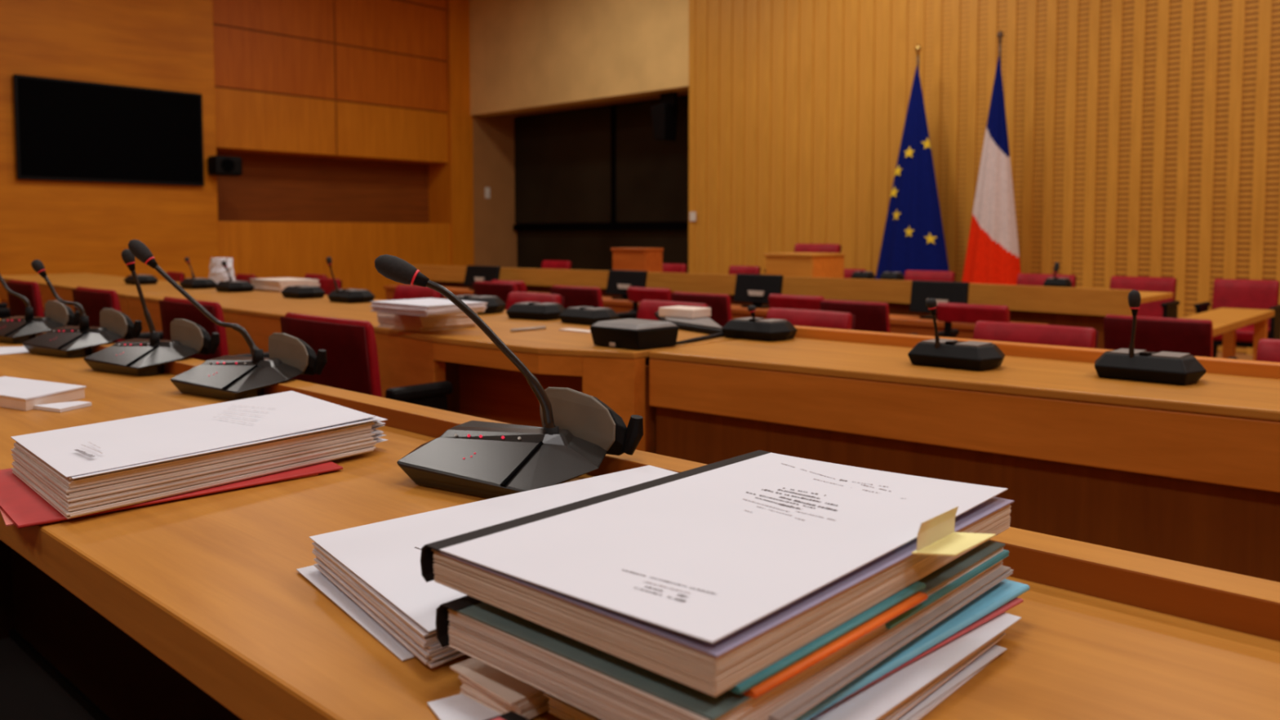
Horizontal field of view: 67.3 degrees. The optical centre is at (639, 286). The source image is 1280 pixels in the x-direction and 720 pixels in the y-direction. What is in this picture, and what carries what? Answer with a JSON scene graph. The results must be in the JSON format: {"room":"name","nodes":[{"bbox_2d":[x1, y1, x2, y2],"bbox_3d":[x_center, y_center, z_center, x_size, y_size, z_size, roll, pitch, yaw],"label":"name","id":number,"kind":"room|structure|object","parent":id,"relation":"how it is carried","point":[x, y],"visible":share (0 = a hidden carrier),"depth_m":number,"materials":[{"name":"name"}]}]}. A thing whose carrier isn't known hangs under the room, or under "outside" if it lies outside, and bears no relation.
{"room":"parliamentary committee room","nodes":[
{"label":"parliamentary committee room","id":0,"kind":"room"},
{"bbox_2d":[0,0,218,280],"bbox_3d":[-8.982,-1.966,9.154,0.860,5.000,9.500,3,4,42],"label":"wall","id":1,"kind":"structure","parent":0,"point":[71,227],"depth_m":11.41,"materials":[{"name":"brown wood"}]},
{"bbox_2d":[13,74,204,186],"bbox_3d":[-6.256,-1.821,11.441,0.082,1.160,2.060,3,4,42],"label":"television","id":2,"kind":"object","parent":1,"relation":"attached to","point":[65,130],"visible":1,"depth_m":11.33,"materials":[{"name":"glass"}]},
{"bbox_2d":[207,155,242,176],"bbox_3d":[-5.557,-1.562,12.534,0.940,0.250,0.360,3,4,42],"label":"wall speaker","id":3,"kind":"object","parent":1,"relation":"attached to","point":[217,165],"visible":0.94,"depth_m":12.21,"materials":[{"name":"black plastic"}]},
{"bbox_2d":[217,221,450,299],"bbox_3d":[-4.472,-0.339,14.083,0.580,1.210,3.720,3,4,42],"label":"wall panel","id":4,"kind":"object","parent":1,"relation":"attached to","point":[261,249],"depth_m":13.73,"materials":[{"name":"orange wood"}]},
{"bbox_2d":[216,151,429,222],"bbox_3d":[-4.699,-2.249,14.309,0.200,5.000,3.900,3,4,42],"label":"wall niche","id":5,"kind":"object","parent":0,"point":[270,187],"depth_m":14.21,"materials":[{"name":"brown wood"}]},
{"bbox_2d":[213,0,448,164],"bbox_3d":[-4.483,-3.315,13.930,0.550,2.830,3.720,3,4,42],"label":"wall panels","id":6,"kind":"object","parent":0,"point":[345,79],"visible":0.89,"depth_m":13.68,"materials":[{"name":"red wood"}]},
{"bbox_2d":[472,115,516,267],"bbox_3d":[-2.422,-1.333,15.869,0.120,3.000,0.900,3,4,42],"label":"wall","id":7,"kind":"structure","parent":0,"point":[495,235],"depth_m":15.80,"materials":[{"name":"brown paint"}]},
{"bbox_2d":[500,89,688,116],"bbox_3d":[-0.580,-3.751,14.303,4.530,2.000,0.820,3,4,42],"label":"trim","id":8,"kind":"structure","parent":0,"point":[682,92],"depth_m":14.60,"materials":[{"name":"brown paint"}]},
{"bbox_2d":[515,94,688,273],"bbox_3d":[-0.397,-1.270,14.728,4.650,3.000,0.150,3,4,42],"label":"wall","id":9,"kind":"structure","parent":0,"point":[587,250],"depth_m":14.98,"materials":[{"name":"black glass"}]},
{"bbox_2d":[513,96,688,230],"bbox_3d":[-0.438,-1.797,14.566,4.510,1.870,0.080,3,4,42],"label":"window","id":10,"kind":"structure","parent":9,"relation":"in","point":[603,164],"depth_m":14.69,"materials":[{"name":"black glass"}]},
{"bbox_2d":[0,351,1253,719],"bbox_3d":[-1.128,0.780,5.629,17.600,0.104,15.100,3,4,42],"label":"floor","id":11,"kind":"structure","parent":0,"point":[27,692],"depth_m":2.18,"materials":[{"name":"carpet"}]},
{"bbox_2d":[0,302,10,319],"bbox_3d":[-3.495,0.342,5.241,0.524,0.822,0.287,3,4,42],"label":"armchair","id":12,"kind":"object","parent":11,"relation":"on","point":[5,313],"visible":0.17,"depth_m":5.04,"materials":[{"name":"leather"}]},
{"bbox_2d":[5,279,45,317],"bbox_3d":[-2.834,0.375,4.632,0.487,0.822,0.281,3,4,42],"label":"armchair","id":13,"kind":"object","parent":11,"relation":"on","point":[30,290],"visible":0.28,"depth_m":4.46,"materials":[{"name":"red leather"}]},
{"bbox_2d":[0,273,216,315],"bbox_3d":[-3.182,0.347,5.703,2.868,0.760,0.609,3,4,45],"label":"desk","id":14,"kind":"object","parent":11,"relation":"on","point":[63,284],"visible":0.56,"depth_m":5.43,"materials":[{"name":"brown wood"}]},
{"bbox_2d":[0,273,216,297],"bbox_3d":[-3.182,-0.023,5.683,2.868,0.018,0.609,3,4,45],"label":"countertop","id":15,"kind":"structure","parent":14,"relation":"on","point":[61,281],"depth_m":5.43,"materials":[{"name":"brown wood"}]},
{"bbox_2d":[124,274,158,284],"bbox_3d":[-2.794,-0.043,5.379,0.198,0.054,0.128,3,4,42],"label":"microphone","id":16,"kind":"object","parent":14,"relation":"on","point":[144,279],"visible":0.79,"depth_m":5.33,"materials":[{"name":"black plastic"}]},
{"bbox_2d":[179,257,217,288],"bbox_3d":[-2.286,-0.074,4.966,0.198,0.161,0.128,3,4,42],"label":"microphone","id":17,"kind":"object","parent":14,"relation":"on","point":[197,282],"visible":0.98,"depth_m":4.92,"materials":[{"name":"black plastic"}]},
{"bbox_2d":[208,257,235,283],"bbox_3d":[-2.270,-0.082,5.206,0.173,0.150,0.131,3,4,42],"label":"paper bag","id":18,"kind":"object","parent":14,"relation":"on","point":[218,273],"visible":0.73,"depth_m":5.15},
{"bbox_2d":[71,286,163,342],"bbox_3d":[-2.124,0.411,3.986,0.524,0.822,0.287,3,4,42],"label":"armchair","id":19,"kind":"object","parent":11,"relation":"on","point":[93,300],"visible":0.25,"depth_m":3.82,"materials":[{"name":"red leather"}]},
{"bbox_2d":[159,296,269,360],"bbox_3d":[-1.430,0.447,3.324,0.524,0.822,0.287,3,4,42],"label":"armchair","id":20,"kind":"object","parent":11,"relation":"on","point":[171,308],"visible":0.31,"depth_m":3.14,"materials":[{"name":"red leather"}]},
{"bbox_2d":[316,277,342,295],"bbox_3d":[-1.994,0.334,5.874,0.317,0.768,0.265,3,4,42],"label":"armchair","id":21,"kind":"object","parent":11,"relation":"on","point":[327,285],"visible":0.16,"depth_m":5.92,"materials":[{"name":"red leather"}]},
{"bbox_2d":[280,311,452,410],"bbox_3d":[-0.756,0.484,2.654,0.524,0.822,0.287,3,4,42],"label":"armchair","id":22,"kind":"object","parent":11,"relation":"on","point":[350,345],"visible":0.37,"depth_m":2.47,"materials":[{"name":"red leather"}]},
{"bbox_2d":[392,284,443,300],"bbox_3d":[-1.455,0.368,5.575,0.512,0.733,0.523,3,4,42],"label":"armchair","id":23,"kind":"object","parent":11,"relation":"on","point":[402,291],"visible":0.11,"depth_m":5.72,"materials":[{"name":"red leather"}]},
{"bbox_2d":[127,289,740,453],"bbox_3d":[-1.027,0.465,3.569,3.205,0.760,0.730,3,4,42],"label":"desk","id":24,"kind":"object","parent":11,"relation":"on","point":[486,383],"visible":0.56,"depth_m":2.70,"materials":[{"name":"brown wood"}]},
{"bbox_2d":[214,260,253,292],"bbox_3d":[-1.981,-0.053,4.689,0.198,0.151,0.128,3,4,42],"label":"microphone","id":25,"kind":"object","parent":24,"relation":"on","point":[230,286],"visible":1,"depth_m":4.64,"materials":[{"name":"black plastic"}]},
{"bbox_2d":[249,277,319,292],"bbox_3d":[-1.772,-0.011,4.789,0.322,0.055,0.214,3,4,42],"label":"paper stack","id":26,"kind":"object","parent":24,"relation":"on","point":[275,284],"visible":0.9,"depth_m":4.71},
{"bbox_2d":[280,284,324,298],"bbox_3d":[-1.487,0.020,4.239,0.198,0.054,0.128,3,4,42],"label":"microphone","id":27,"kind":"object","parent":24,"relation":"on","point":[304,291],"visible":1,"depth_m":4.18,"materials":[{"name":"black plastic"}]},
{"bbox_2d":[326,257,374,303],"bbox_3d":[-1.199,-0.031,3.961,0.198,0.187,0.145,3,4,42],"label":"microphone","id":28,"kind":"object","parent":24,"relation":"on","point":[342,295],"visible":0.98,"depth_m":3.92,"materials":[{"name":"black plastic"}]},
{"bbox_2d":[376,311,476,331],"bbox_3d":[-0.642,0.092,2.905,0.237,0.055,0.215,3,4,42],"label":"paper stack","id":29,"kind":"object","parent":24,"relation":"on","point":[396,321],"visible":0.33,"depth_m":2.82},
{"bbox_2d":[369,297,487,316],"bbox_3d":[-0.605,0.057,2.746,0.280,0.028,0.214,3,4,42],"label":"paper stack","id":30,"kind":"object","parent":29,"relation":"on","point":[426,307],"visible":0.92,"depth_m":2.68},
{"bbox_2d":[127,289,740,359],"bbox_3d":[-1.027,0.094,3.549,3.205,0.018,0.730,3,4,42],"label":"countertop","id":31,"kind":"structure","parent":24,"relation":"on","point":[550,340],"depth_m":2.86,"materials":[{"name":"brown wood"}]},
{"bbox_2d":[446,294,506,314],"bbox_3d":[-0.596,0.060,3.434,0.227,0.062,0.147,2,4,30],"label":"microphone","id":32,"kind":"object","parent":24,"relation":"on","point":[495,304],"visible":0.51,"depth_m":3.38,"materials":[{"name":"black plastic"}]},
{"bbox_2d":[506,302,565,320],"bbox_3d":[-0.343,0.078,3.190,0.198,0.054,0.128,2,4,30],"label":"microphone","id":33,"kind":"object","parent":24,"relation":"on","point":[524,310],"visible":0.9,"depth_m":3.14,"materials":[{"name":"black plastic"}]},
{"bbox_2d":[558,306,619,325],"bbox_3d":[-0.161,0.088,3.021,0.188,0.051,0.122,3,4,42],"label":"microphone","id":34,"kind":"object","parent":24,"relation":"on","point":[584,315],"visible":0.87,"depth_m":2.97,"materials":[{"name":"black plastic"}]},
{"bbox_2d":[590,318,679,350],"bbox_3d":[-0.015,0.117,2.402,0.170,0.061,0.151,3,4,42],"label":"control box","id":35,"kind":"object","parent":24,"relation":"on","point":[628,333],"visible":1,"depth_m":2.35,"materials":[{"name":"black plastic"}]},
{"bbox_2d":[654,311,724,336],"bbox_3d":[0.148,0.107,2.933,0.154,0.024,0.657,0,3,-4],"label":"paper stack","id":36,"kind":"object","parent":24,"relation":"on","point":[706,325],"visible":0.66,"depth_m":2.79,"materials":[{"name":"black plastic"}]},
{"bbox_2d":[658,305,711,318],"bbox_3d":[0.139,0.078,2.982,0.140,0.028,0.100,3,4,42],"label":"notebook","id":37,"kind":"object","parent":36,"relation":"on","point":[683,312],"visible":1,"depth_m":2.95,"materials":[{"name":"paper"}]},
{"bbox_2d":[667,332,723,345],"bbox_3d":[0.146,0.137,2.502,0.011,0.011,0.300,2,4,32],"label":"pen","id":38,"kind":"object","parent":24,"relation":"on","point":[717,335],"visible":0.94,"depth_m":2.52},
{"bbox_2d":[472,280,517,310],"bbox_3d":[-0.835,0.328,6.295,0.487,0.733,0.368,3,4,42],"label":"armchair","id":39,"kind":"object","parent":11,"relation":"on","point":[501,290],"visible":0.23,"depth_m":6.12,"materials":[{"name":"red leather"}]},
{"bbox_2d":[491,280,527,292],"bbox_3d":[-0.846,0.303,6.949,0.414,0.711,0.341,3,4,42],"label":"armchair","id":40,"kind":"object","parent":11,"relation":"on","point":[521,285],"visible":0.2,"depth_m":6.73,"materials":[{"name":"red leather"}]},
{"bbox_2d":[505,291,564,310],"bbox_3d":[-0.679,0.406,4.883,0.469,0.733,0.491,3,4,42],"label":"armchair","id":41,"kind":"object","parent":11,"relation":"on","point":[513,297],"visible":0.13,"depth_m":5.01,"materials":[{"name":"red leather"}]},
{"bbox_2d":[541,260,572,269],"bbox_3d":[-1.090,0.077,10.821,0.536,0.738,0.523,3,4,42],"label":"armchair","id":42,"kind":"object","parent":11,"relation":"on","point":[553,264],"visible":0.2,"depth_m":10.93,"materials":[{"name":"red leather"}]},
{"bbox_2d":[549,284,637,319],"bbox_3d":[-0.282,0.356,5.790,0.487,0.733,0.368,3,4,42],"label":"armchair","id":43,"kind":"object","parent":11,"relation":"on","point":[575,296],"visible":0.28,"depth_m":5.61,"materials":[{"name":"red leather"}]},
{"bbox_2d":[0,318,1279,719],"bbox_3d":[-1.729,0.517,2.364,7.500,0.787,0.542,3,4,42],"label":"desk","id":44,"kind":"object","parent":11,"relation":"on","point":[200,607],"visible":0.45,"depth_m":0.75,"materials":[{"name":"brown wood"}]},
{"bbox_2d":[0,346,29,355],"bbox_3d":[-1.499,0.151,2.325,0.159,0.002,0.197,-2,4,-34],"label":"paper sheet","id":45,"kind":"object","parent":44,"relation":"on","point":[21,349],"visible":0.41,"depth_m":2.29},
{"bbox_2d":[0,274,79,343],"bbox_3d":[-1.621,0.032,2.527,0.256,0.218,0.154,1,3,25],"label":"microphone","id":46,"kind":"object","parent":44,"relation":"on","point":[17,329],"visible":0.91,"depth_m":2.51,"materials":[{"name":"black plastic"}]},
{"bbox_2d":[0,376,86,410],"bbox_3d":[-1.066,0.180,1.637,0.281,0.020,0.123,2,4,28],"label":"book","id":47,"kind":"object","parent":44,"relation":"on","point":[18,393],"visible":1,"depth_m":1.59,"materials":[{"name":"paper"}]},
{"bbox_2d":[34,400,91,412],"bbox_3d":[-0.928,0.192,1.550,0.073,0.006,0.061,2,4,27],"label":"notepaper","id":48,"kind":"object","parent":44,"relation":"on","point":[68,406],"visible":1,"depth_m":1.53,"materials":[{"name":"white paper"}]},
{"bbox_2d":[22,259,142,357],"bbox_3d":[-1.318,0.046,2.250,0.256,0.221,0.154,1,3,25],"label":"microphone","id":49,"kind":"object","parent":44,"relation":"on","point":[68,341],"visible":1,"depth_m":2.23,"materials":[{"name":"black plastic"}]},
{"bbox_2d":[84,248,220,376],"bbox_3d":[-1.012,0.047,1.969,0.256,0.250,0.154,1,3,25],"label":"microphone","id":50,"kind":"object","parent":44,"relation":"on","point":[132,357],"visible":1,"depth_m":1.95,"materials":[{"name":"black plastic"}]},
{"bbox_2d":[0,474,318,526],"bbox_3d":[-0.580,0.217,1.127,0.308,0.001,0.283,-3,4,-40],"label":"sheet","id":51,"kind":"object","parent":44,"relation":"on","point":[7,521],"visible":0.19,"depth_m":0.95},
{"bbox_2d":[0,461,342,528],"bbox_3d":[-0.553,0.215,1.125,0.284,0.003,0.368,3,4,42],"label":"folder","id":52,"kind":"object","parent":51,"relation":"on","point":[24,507],"visible":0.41,"depth_m":1.01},
{"bbox_2d":[10,391,387,519],"bbox_3d":[-0.532,0.188,1.175,0.315,0.043,0.398,3,4,42],"label":"paper report","id":53,"kind":"object","parent":52,"relation":"on","point":[82,470],"visible":1,"depth_m":1.09,"materials":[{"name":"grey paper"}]},
{"bbox_2d":[128,239,327,400],"bbox_3d":[-0.714,0.052,1.680,0.304,0.270,0.159,1,3,19],"label":"microphone","id":54,"kind":"object","parent":44,"relation":"on","point":[227,377],"visible":0.98,"depth_m":1.67,"materials":[{"name":"black plastic"}]},
{"bbox_2d":[426,693,501,719],"bbox_3d":[-0.097,0.249,0.554,0.066,0.001,0.039,3,4,42],"label":"card","id":55,"kind":"object","parent":44,"relation":"on","point":[458,707],"visible":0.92,"depth_m":0.56,"materials":[{"name":"paper"}]},
{"bbox_2d":[296,465,677,668],"bbox_3d":[-0.080,0.218,0.843,0.238,0.030,0.421,3,4,42],"label":"paper stack","id":56,"kind":"object","parent":44,"relation":"on","point":[372,572],"visible":0.38,"depth_m":0.76,"materials":[{"name":"grey"}]},
{"bbox_2d":[449,657,550,719],"bbox_3d":[-0.007,0.236,0.659,0.066,0.015,0.261,3,4,42],"label":"stack","id":57,"kind":"object","parent":44,"relation":"on","point":[493,688],"visible":0.16,"depth_m":0.56,"materials":[{"name":"paper"}]},
{"bbox_2d":[486,711,528,719],"bbox_3d":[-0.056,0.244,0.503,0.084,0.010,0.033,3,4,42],"label":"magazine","id":58,"kind":"object","parent":44,"relation":"on","point":[511,715],"visible":1,"depth_m":0.53,"materials":[{"name":"paper"}]},
{"bbox_2d":[374,254,643,498],"bbox_3d":[-0.145,0.092,1.062,0.256,0.258,0.167,2,4,27],"label":"microphone","id":59,"kind":"object","parent":44,"relation":"on","point":[482,459],"visible":0.99,"depth_m":1.05,"materials":[{"name":"black plastic"}]},
{"bbox_2d":[542,612,1021,719],"bbox_3d":[0.105,0.237,0.604,0.160,0.019,0.308,3,4,42],"label":"paper stack","id":60,"kind":"object","parent":44,"relation":"on","point":[912,691],"visible":0.21,"depth_m":0.57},
{"bbox_2d":[831,597,1023,706],"bbox_3d":[0.121,0.223,0.655,0.191,0.002,0.250,3,4,42],"label":"folder","id":61,"kind":"object","parent":60,"relation":"on","point":[1015,602],"visible":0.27,"depth_m":0.62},
{"bbox_2d":[795,578,1029,719],"bbox_3d":[0.111,0.219,0.653,0.199,0.005,0.305,3,4,42],"label":"folder","id":62,"kind":"object","parent":61,"relation":"on","point":[1006,590],"visible":0.2,"depth_m":0.61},
{"bbox_2d":[435,540,1013,719],"bbox_3d":[0.074,0.202,0.641,0.219,0.027,0.350,3,4,42],"label":"bound report","id":63,"kind":"object","parent":62,"relation":"on","point":[606,686],"visible":0.38,"depth_m":0.53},
{"bbox_2d":[742,591,928,698],"bbox_3d":[0.046,0.190,0.594,0.200,0.004,0.179,3,4,42],"label":"folder","id":64,"kind":"object","parent":63,"relation":"on","point":[833,646],"visible":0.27,"depth_m":0.52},
{"bbox_2d":[728,581,925,694],"bbox_3d":[0.045,0.186,0.596,0.195,0.004,0.197,3,4,42],"label":"folder","id":65,"kind":"object","parent":64,"relation":"on","point":[916,587],"visible":0.18,"depth_m":0.52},
{"bbox_2d":[420,449,1013,697],"bbox_3d":[0.079,0.160,0.647,0.260,0.043,0.359,3,4,42],"label":"bound report","id":66,"kind":"object","parent":65,"relation":"on","point":[704,579],"visible":1,"depth_m":0.58,"materials":[{"name":"white paper"}]},
{"bbox_2d":[626,286,672,319],"bbox_3d":[0.149,0.353,6.038,0.414,0.711,0.341,3,4,42],"label":"armchair","id":67,"kind":"object","parent":11,"relation":"on","point":[635,295],"visible":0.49,"depth_m":5.90,"materials":[{"name":"red leather"}]},
{"bbox_2d":[636,299,711,320],"bbox_3d":[0.021,0.441,4.243,0.469,0.733,0.491,3,4,42],"label":"armchair","id":68,"kind":"object","parent":11,"relation":"on","point":[647,308],"visible":0.16,"depth_m":4.42,"materials":[{"name":"red leather"}]},
{"bbox_2d":[662,263,687,273],"bbox_3d":[0.189,0.140,9.672,0.463,0.738,0.485,3,4,42],"label":"armchair","id":69,"kind":"object","parent":11,"relation":"on","point":[667,268],"visible":0.16,"depth_m":9.74,"materials":[{"name":"red leather"}]},
{"bbox_2d":[671,291,732,327],"bbox_3d":[0.407,0.392,5.143,0.451,0.733,0.340,3,4,42],"label":"armchair","id":70,"kind":"object","parent":11,"relation":"on","point":[720,304],"visible":0.23,"depth_m":4.94,"materials":[{"name":"red leather"}]},
{"bbox_2d":[383,284,1048,338],"bbox_3d":[-0.096,0.380,6.698,5.650,0.585,0.260,3,4,42],"label":"countertop","id":71,"kind":"structure","parent":11,"relation":"on","point":[900,324],"depth_m":5.25,"materials":[{"name":"orange wood"}]},
{"bbox_2d":[463,265,501,289],"bbox_3d":[-1.298,-0.072,7.812,0.416,0.195,0.113,3,4,42],"label":"monitor","id":72,"kind":"object","parent":71,"relation":"on","point":[473,273],"visible":0.62,"depth_m":7.81,"materials":[{"name":"black plastic"}]},
{"bbox_2d":[605,270,647,299],"bbox_3d":[-0.106,-0.014,6.721,0.357,0.199,0.114,3,4,42],"label":"monitor","id":73,"kind":"object","parent":71,"relation":"on","point":[618,281],"visible":0.75,"depth_m":6.72,"materials":[{"name":"black plastic"}]},
{"bbox_2d":[733,273,783,308],"bbox_3d":[0.723,0.025,5.962,0.348,0.203,0.114,3,4,42],"label":"monitor","id":74,"kind":"object","parent":71,"relation":"on","point":[756,289],"visible":0.82,"depth_m":5.95,"materials":[{"name":"black plastic"}]},
{"bbox_2d":[909,280,968,319],"bbox_3d":[1.598,0.071,5.162,0.326,0.199,0.114,3,4,42],"label":"monitor","id":75,"kind":"object","parent":71,"relation":"on","point":[957,292],"visible":0.63,"depth_m":5.17,"materials":[{"name":"black plastic"}]},
{"bbox_2d":[728,265,760,275],"bbox_3d":[0.882,0.173,9.068,0.414,0.738,0.434,3,4,42],"label":"armchair","id":76,"kind":"object","parent":11,"relation":"on","point":[733,269],"visible":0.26,"depth_m":9.17,"materials":[{"name":"red leather"}]},
{"bbox_2d":[412,264,1173,349],"bbox_3d":[0.375,0.270,7.111,6.180,0.760,0.946,3,4,42],"label":"desk","id":77,"kind":"object","parent":11,"relation":"on","point":[1051,305],"visible":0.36,"depth_m":5.90,"materials":[{"name":"brown wood"}]},
{"bbox_2d":[610,247,663,272],"bbox_3d":[-0.024,-0.198,7.543,0.371,0.215,0.210,3,4,42],"label":"lectern","id":78,"kind":"object","parent":77,"relation":"on","point":[637,259],"visible":0.77,"depth_m":7.45,"materials":[{"name":"orange wood"}]},
{"bbox_2d":[764,252,844,278],"bbox_3d":[1.146,-0.139,6.691,0.391,0.192,0.430,3,4,42],"label":"lectern","id":79,"kind":"object","parent":77,"relation":"on","point":[809,264],"visible":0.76,"depth_m":6.55,"materials":[{"name":"brown wood"}]},
{"bbox_2d":[851,271,875,279],"bbox_3d":[1.548,-0.076,6.664,0.158,0.070,0.115,3,4,42],"label":"microphone","id":80,"kind":"object","parent":77,"relation":"on","point":[856,274],"visible":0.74,"depth_m":6.62,"materials":[{"name":"black plastic"}]},
{"bbox_2d":[880,271,904,279],"bbox_3d":[1.719,-0.070,6.548,0.158,0.070,0.115,3,4,42],"label":"microphone","id":81,"kind":"object","parent":77,"relation":"on","point":[885,275],"visible":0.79,"depth_m":6.51,"materials":[{"name":"black plastic"}]},
{"bbox_2d":[1043,262,1072,287],"bbox_3d":[2.461,-0.067,5.658,0.158,0.161,0.115,3,4,42],"label":"microphone","id":82,"kind":"object","parent":77,"relation":"on","point":[1050,282],"visible":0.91,"depth_m":5.62,"materials":[{"name":"black plastic"}]},
{"bbox_2d":[1138,291,1173,303],"bbox_3d":[0.391,-0.050,7.110,6.180,0.030,0.900,3,4,42],"label":"countertop","id":83,"kind":"structure","parent":77,"relation":"on","point":[1146,296],"depth_m":5.18,"materials":[{"name":"brown wood"}]},
{"bbox_2d":[768,293,824,310],"bbox_3d":[0.938,0.393,5.316,0.414,0.711,0.341,3,4,42],"label":"armchair","id":84,"kind":"object","parent":11,"relation":"on","point":[775,300],"visible":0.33,"depth_m":5.17,"materials":[{"name":"red leather"}]},
{"bbox_2d":[764,243,841,272],"bbox_3d":[1.333,0.129,7.853,0.512,0.961,0.523,3,4,42],"label":"armchair","id":85,"kind":"object","parent":11,"relation":"on","point":[798,247],"visible":0.2,"depth_m":7.96,"materials":[{"name":"red leather"}]},
{"bbox_2d":[765,307,855,329],"bbox_3d":[0.552,0.468,3.757,0.469,0.733,0.491,3,4,42],"label":"armchair","id":86,"kind":"object","parent":11,"relation":"on","point":[802,317],"visible":0.16,"depth_m":3.85,"materials":[{"name":"red leather"}]},
{"bbox_2d":[819,299,918,334],"bbox_3d":[1.066,0.426,4.524,0.414,0.733,0.312,3,4,42],"label":"armchair","id":87,"kind":"object","parent":11,"relation":"on","point":[869,316],"visible":0.23,"depth_m":4.35,"materials":[{"name":"red leather"}]},
{"bbox_2d":[875,44,949,279],"bbox_3d":[2.809,-0.990,9.873,0.902,2.973,0.384,3,4,42],"label":"flag","id":88,"kind":"object","parent":11,"relation":"on","point":[913,237],"visible":0.88,"depth_m":9.76,"materials":[{"name":"blue fabric"}]},
{"bbox_2d":[904,270,955,281],"bbox_3d":[2.243,0.245,7.771,0.512,0.738,0.523,3,4,42],"label":"armchair","id":89,"kind":"object","parent":11,"relation":"on","point":[909,275],"visible":0.17,"depth_m":7.89,"materials":[{"name":"red leather"}]},
{"bbox_2d":[648,325,1279,582],"bbox_3d":[1.119,0.555,1.683,2.480,0.787,0.545,3,4,42],"label":"desk","id":90,"kind":"object","parent":11,"relation":"on","point":[1189,473],"visible":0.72,"depth_m":1.81,"materials":[{"name":"brown wood"}]},
{"bbox_2d":[721,305,796,341],"bbox_3d":[0.321,0.093,2.584,0.198,0.089,0.128,3,4,42],"label":"microphone","id":91,"kind":"object","parent":90,"relation":"on","point":[753,328],"visible":1,"depth_m":2.54,"materials":[{"name":"black plastic"}]},
{"bbox_2d":[907,297,1004,371],"bbox_3d":[0.673,0.095,2.043,0.198,0.145,0.130,3,4,42],"label":"microphone","id":92,"kind":"object","parent":90,"relation":"on","point":[979,356],"visible":1,"depth_m":2.00,"materials":[{"name":"black plastic"}]},
{"bbox_2d":[648,337,1279,422],"bbox_3d":[1.104,0.199,1.647,2.480,0.018,0.500,3,4,42],"label":"countertop","id":93,"kind":"structure","parent":90,"relation":"on","point":[1215,394],"depth_m":1.91,"materials":[{"name":"brown wood"}]},
{"bbox_2d":[1094,289,1206,385],"bbox_3d":[0.985,0.091,1.857,0.198,0.173,0.128,3,4,42],"label":"microphone","id":94,"kind":"object","parent":90,"relation":"on","point":[1131,363],"visible":1,"depth_m":1.82,"materials":[{"name":"black plastic"}]},
{"bbox_2d":[936,302,1010,337],"bbox_3d":[1.661,0.429,4.655,0.414,0.711,0.341,3,4,42],"label":"armchair","id":95,"kind":"object","parent":11,"relation":"on","point":[948,313],"visible":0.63,"depth_m":4.53,"materials":[{"name":"red leather"}]},
{"bbox_2d":[961,30,1020,284],"bbox_3d":[3.412,-0.968,9.286,0.553,2.994,0.398,0,3,9],"label":"flag","id":96,"kind":"object","parent":11,"relation":"on","point":[992,255],"visible":0.9,"depth_m":9.20,"materials":[{"name":"multicoloured fabric"}]},
{"bbox_2d":[973,320,1098,348],"bbox_3d":[1.206,0.501,3.147,0.487,0.733,0.510,3,4,42],"label":"armchair","id":97,"kind":"object","parent":11,"relation":"on","point":[1028,333],"visible":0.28,"depth_m":3.26,"materials":[{"name":"red leather"}]},
{"bbox_2d":[1016,273,1076,287],"bbox_3d":[2.936,0.280,7.137,0.512,0.738,0.523,3,4,42],"label":"armchair","id":98,"kind":"object","parent":11,"relation":"on","point":[1023,279],"visible":0.23,"depth_m":7.30,"materials":[{"name":"red leather"}]},
{"bbox_2d":[1109,275,1179,318],"bbox_3d":[3.430,0.304,6.686,0.512,0.738,0.523,3,4,42],"label":"armchair","id":99,"kind":"object","parent":11,"relation":"on","point":[1166,308],"visible":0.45,"depth_m":6.74,"materials":[{"name":"red leather"}]},
{"bbox_2d":[1103,314,1237,359],"bbox_3d":[2.004,0.472,3.677,0.439,0.733,0.331,3,4,42],"label":"armchair","id":100,"kind":"object","parent":11,"relation":"on","point":[1194,337],"visible":0.29,"depth_m":3.53,"materials":[{"name":"red leather"}]},
{"bbox_2d":[1180,307,1274,360],"bbox_3d":[3.099,0.463,5.234,0.283,0.580,1.920,3,4,42],"label":"side table","id":101,"kind":"object","parent":11,"relation":"on","point":[1225,321],"visible":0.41,"depth_m":5.65,"materials":[{"name":"brown wood"}]},
{"bbox_2d":[1180,307,1274,336],"bbox_3d":[3.099,0.194,5.219,0.283,0.040,1.920,3,4,42],"label":"countertop","id":102,"kind":"structure","parent":101,"relation":"on","point":[1224,320],"depth_m":5.38,"materials":[{"name":"brown wood"}]},
{"bbox_2d":[1194,278,1279,357],"bbox_3d":[3.909,0.327,6.276,0.451,0.738,0.472,3,4,42],"label":"armchair","id":103,"kind":"object","parent":11,"relation":"on","point":[1251,294],"visible":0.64,"depth_m":6.33,"materials":[{"name":"red leather"}]},
{"bbox_2d":[1256,338,1279,362],"bbox_3d":[1.837,0.533,2.570,0.487,0.733,0.510,3,4,42],"label":"armchair","id":104,"kind":"object","parent":11,"relation":"on","point":[1268,349],"visible":0.17,"depth_m":2.80,"materials":[{"name":"red leather"}]},
{"bbox_2d":[469,0,1279,355],"bbox_3d":[3.746,-2.025,10.239,16.520,5.000,1.100,3,4,42],"label":"wall","id":105,"kind":"structure","parent":0,"point":[1144,135],"depth_m":9.98,"materials":[{"name":"brown wood"}]},
{"bbox_2d":[428,0,474,266],"bbox_3d":[-3.092,-2.316,15.527,0.720,5.000,0.430,3,4,42],"label":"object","id":106,"kind":"structure","parent":105,"relation":"attached to","point":[451,184],"depth_m":15.27,"materials":[{"name":"orange wood"}]},
{"bbox_2d":[650,91,678,141],"bbox_3d":[0.352,-2.323,12.958,0.319,0.693,0.335,3,4,42],"label":"ceiling speaker","id":107,"kind":"object","parent":105,"relation":"hanging from","point":[664,114],"visible":0.96,"depth_m":12.89,"materials":[{"name":"black plastic"}]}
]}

